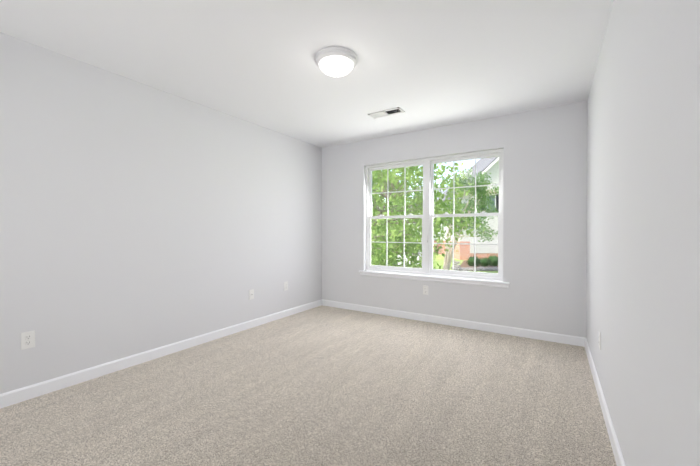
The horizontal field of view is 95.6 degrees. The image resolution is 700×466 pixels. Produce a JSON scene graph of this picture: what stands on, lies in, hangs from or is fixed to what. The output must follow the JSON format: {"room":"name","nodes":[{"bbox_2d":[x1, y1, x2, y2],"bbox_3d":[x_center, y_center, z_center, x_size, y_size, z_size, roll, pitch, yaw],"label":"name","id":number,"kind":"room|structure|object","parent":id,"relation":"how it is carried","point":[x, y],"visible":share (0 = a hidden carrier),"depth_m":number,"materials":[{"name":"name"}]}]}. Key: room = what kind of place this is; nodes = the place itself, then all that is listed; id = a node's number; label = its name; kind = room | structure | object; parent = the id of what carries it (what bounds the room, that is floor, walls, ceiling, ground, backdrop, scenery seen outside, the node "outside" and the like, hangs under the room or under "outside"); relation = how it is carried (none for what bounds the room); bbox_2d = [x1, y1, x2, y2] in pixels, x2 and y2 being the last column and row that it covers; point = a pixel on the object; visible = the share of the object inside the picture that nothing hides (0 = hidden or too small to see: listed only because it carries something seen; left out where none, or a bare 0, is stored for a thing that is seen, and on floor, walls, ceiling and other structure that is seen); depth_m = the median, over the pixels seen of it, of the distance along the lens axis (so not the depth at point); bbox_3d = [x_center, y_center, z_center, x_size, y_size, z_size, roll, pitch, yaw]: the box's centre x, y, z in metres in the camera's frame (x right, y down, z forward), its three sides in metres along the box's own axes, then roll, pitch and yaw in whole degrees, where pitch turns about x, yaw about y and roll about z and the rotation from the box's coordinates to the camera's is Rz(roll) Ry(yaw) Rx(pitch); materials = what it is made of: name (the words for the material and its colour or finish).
{"room":"bedroom","nodes":[
{"label":"bedroom","id":0,"kind":"room"},
{"bbox_2d":[0,32,321,393],"bbox_3d":[-1.853,-0.087,2.866,0.160,2.440,5.320,0,0,33],"label":"wall","id":1,"kind":"structure","parent":0,"point":[136,217],"depth_m":2.69,"materials":[{"name":"white paint"}]},
{"bbox_2d":[21,330,34,349],"bbox_3d":[-2.200,0.732,2.171,0.009,0.115,0.070,0,0,33],"label":"electrical outlet","id":2,"kind":"object","parent":1,"relation":"attached to","point":[27,340],"visible":1,"depth_m":2.17,"materials":[{"name":"white plastic"}]},
{"bbox_2d":[0,299,323,408],"bbox_3d":[-1.780,1.088,2.827,0.013,0.090,5.000,0,0,33],"label":"baseboard","id":3,"kind":"structure","parent":1,"relation":"attached to","point":[19,395],"depth_m":2.69,"materials":[{"name":"white wood"}]},
{"bbox_2d":[249,289,253,299],"bbox_3d":[-1.168,0.732,3.777,0.017,0.115,0.070,0,0,33],"label":"outlet","id":4,"kind":"object","parent":1,"relation":"attached to","point":[251,294],"visible":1,"depth_m":3.78,"materials":[{"name":"white plastic"}]},
{"bbox_2d":[284,282,287,290],"bbox_3d":[-0.861,0.714,4.266,0.009,0.115,0.070,0,0,33],"label":"electrical outlet","id":5,"kind":"object","parent":1,"relation":"attached to","point":[285,285],"visible":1,"depth_m":4.26,"materials":[{"name":"white plastic"}]},
{"bbox_2d":[0,0,612,147],"bbox_3d":[-0.393,-1.361,1.925,3.625,0.120,5.320,0,0,33],"label":"ceiling","id":6,"kind":"structure","parent":0,"point":[425,64],"depth_m":2.29,"materials":[{"name":"white paint"}]},
{"bbox_2d":[315,47,357,76],"bbox_3d":[-0.102,-1.236,2.381,0.322,0.137,0.322,0,0,33],"label":"ceiling light","id":7,"kind":"object","parent":6,"relation":"attached to","point":[336,61],"visible":1,"depth_m":2.29,"materials":[{"name":"white metal"}]},
{"bbox_2d":[368,107,404,118],"bbox_3d":[0.393,-1.306,3.464,0.372,0.010,0.150,0,0,33],"label":"ceiling vent","id":8,"kind":"object","parent":6,"relation":"in","point":[388,112],"visible":1,"depth_m":3.46,"materials":[{"name":"white metal"}]},
{"bbox_2d":[0,305,616,465],"bbox_3d":[-0.393,1.198,1.941,3.625,0.120,5.320,0,0,33],"label":"floor","id":9,"kind":"structure","parent":0,"point":[321,385],"depth_m":2.10,"materials":[{"name":"carpet"}]},
{"bbox_2d":[322,101,586,337],"bbox_3d":[0.997,-0.095,4.106,3.305,2.440,0.160,0,0,33],"label":"wall","id":10,"kind":"structure","parent":0,"point":[544,210],"depth_m":3.51,"materials":[{"name":"white paint"}]},
{"bbox_2d":[423,285,427,294],"bbox_3d":[0.960,0.725,4.035,0.070,0.115,0.009,0,0,33],"label":"electrical outlet","id":11,"kind":"object","parent":10,"relation":"attached to","point":[425,290],"visible":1,"depth_m":4.03,"materials":[{"name":"white plastic"}]},
{"bbox_2d":[359,149,509,287],"bbox_3d":[0.988,-0.176,4.086,1.933,1.569,0.193,0,0,33],"label":"window unit","id":12,"kind":"structure","parent":10,"relation":"in","point":[426,272],"depth_m":4.07,"materials":[{"name":"white plastic"}]},
{"bbox_2d":[324,300,583,346],"bbox_3d":[0.948,1.080,4.043,3.240,0.090,0.013,0,0,33],"label":"baseboard","id":13,"kind":"structure","parent":10,"relation":"attached to","point":[527,333],"depth_m":3.75,"materials":[{"name":"white wood"}]},
{"bbox_2d":[586,0,699,465],"bbox_3d":[1.067,-0.075,1.000,0.160,2.440,5.320,0,0,33],"label":"wall","id":14,"kind":"structure","parent":0,"point":[643,226],"depth_m":1.12,"materials":[{"name":"white paint"}]},
{"bbox_2d":[599,330,600,349],"bbox_3d":[1.738,0.744,2.212,0.009,0.115,0.070,0,0,33],"label":"electrical outlet","id":15,"kind":"object","parent":14,"relation":"attached to","point":[599,339],"visible":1,"depth_m":2.20,"materials":[{"name":"white plastic"}]},
{"bbox_2d":[584,337,625,465],"bbox_3d":[0.994,1.099,1.054,0.013,0.090,5.000,0,0,33],"label":"baseboard","id":16,"kind":"structure","parent":14,"relation":"attached to","point":[616,449],"depth_m":1.89,"materials":[{"name":"white"}]},
{"label":"outside","id":17,"kind":"structure","parent":0,"visible":0},
{"bbox_2d":[371,240,497,272],"bbox_3d":[30.576,2.159,53.464,120.000,0.300,114.830,0,0,33],"label":"lawn","id":18,"kind":"structure","parent":17,"point":[441,261],"depth_m":23.68,"materials":[{"name":"green plant"}]},
{"bbox_2d":[371,172,422,238],"bbox_3d":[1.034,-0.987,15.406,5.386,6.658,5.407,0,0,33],"label":"tree","id":19,"kind":"object","parent":18,"relation":"on","point":[389,214],"depth_m":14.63,"materials":[{"name":"green plant"}]},
{"bbox_2d":[397,250,421,267],"bbox_3d":[4.974,2.194,26.463,12.494,0.075,27.545,0,0,33],"label":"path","id":20,"kind":"structure","parent":18,"relation":"on","point":[410,257],"depth_m":26.83,"materials":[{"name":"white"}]},
{"bbox_2d":[371,162,484,268],"bbox_3d":[1.353,-0.423,9.621,5.126,5.624,5.001,0,0,33],"label":"tree","id":21,"kind":"object","parent":18,"relation":"on","point":[396,235],"depth_m":8.63,"materials":[{"name":"green plant"}]},
{"bbox_2d":[434,240,497,259],"bbox_3d":[14.661,-0.497,29.812,11.300,5.597,9.349,0,0,2],"label":"brick house","id":22,"kind":"structure","parent":18,"relation":"on","point":[462,256],"depth_m":25.65,"materials":[{"name":"brick"}]},
{"bbox_2d":[434,160,498,252],"bbox_3d":[14.666,-3.525,29.938,11.300,10.268,9.059,0,0,2],"label":"siding","id":23,"kind":"object","parent":22,"relation":"on","point":[489,248],"depth_m":25.58,"materials":[{"name":"white"}]},
{"bbox_2d":[435,157,497,204],"bbox_3d":[14.666,-5.798,29.953,12.000,5.971,9.599,0,0,2],"label":"roof","id":24,"kind":"structure","parent":23,"relation":"on","point":[480,167],"depth_m":28.31,"materials":[{"name":"grey"}]},
{"bbox_2d":[458,158,498,212],"bbox_3d":[14.524,-5.097,25.310,12.000,7.072,0.340,0,0,2],"label":"trim","id":25,"kind":"structure","parent":23,"relation":"attached to","point":[492,164],"depth_m":25.25,"materials":[{"name":"white"}]},
{"bbox_2d":[487,195,494,211],"bbox_3d":[11.329,-2.338,25.541,0.600,1.351,0.070,0,0,2],"label":"window","id":26,"kind":"structure","parent":22,"relation":"attached to","point":[492,199],"depth_m":25.50,"materials":[{"name":"blue"}]},
{"bbox_2d":[481,194,498,210],"bbox_3d":[11.329,-2.343,25.546,1.540,1.501,0.060,0,0,2],"label":"shutters","id":27,"kind":"object","parent":26,"relation":"attached to","point":[497,199],"depth_m":25.50,"materials":[{"name":"grey"}]},
{"bbox_2d":[440,166,498,269],"bbox_3d":[6.354,-0.582,16.685,3.138,5.842,3.600,0,0,33],"label":"tree","id":28,"kind":"object","parent":18,"relation":"on","point":[480,194],"depth_m":16.45,"materials":[{"name":"green plant"}]},
{"bbox_2d":[450,254,497,270],"bbox_3d":[9.998,1.846,22.087,5.886,1.001,9.908,0,0,33],"label":"garden bed","id":29,"kind":"object","parent":18,"relation":"on","point":[467,265],"depth_m":20.58,"materials":[{"name":"green plant"}]}
]}

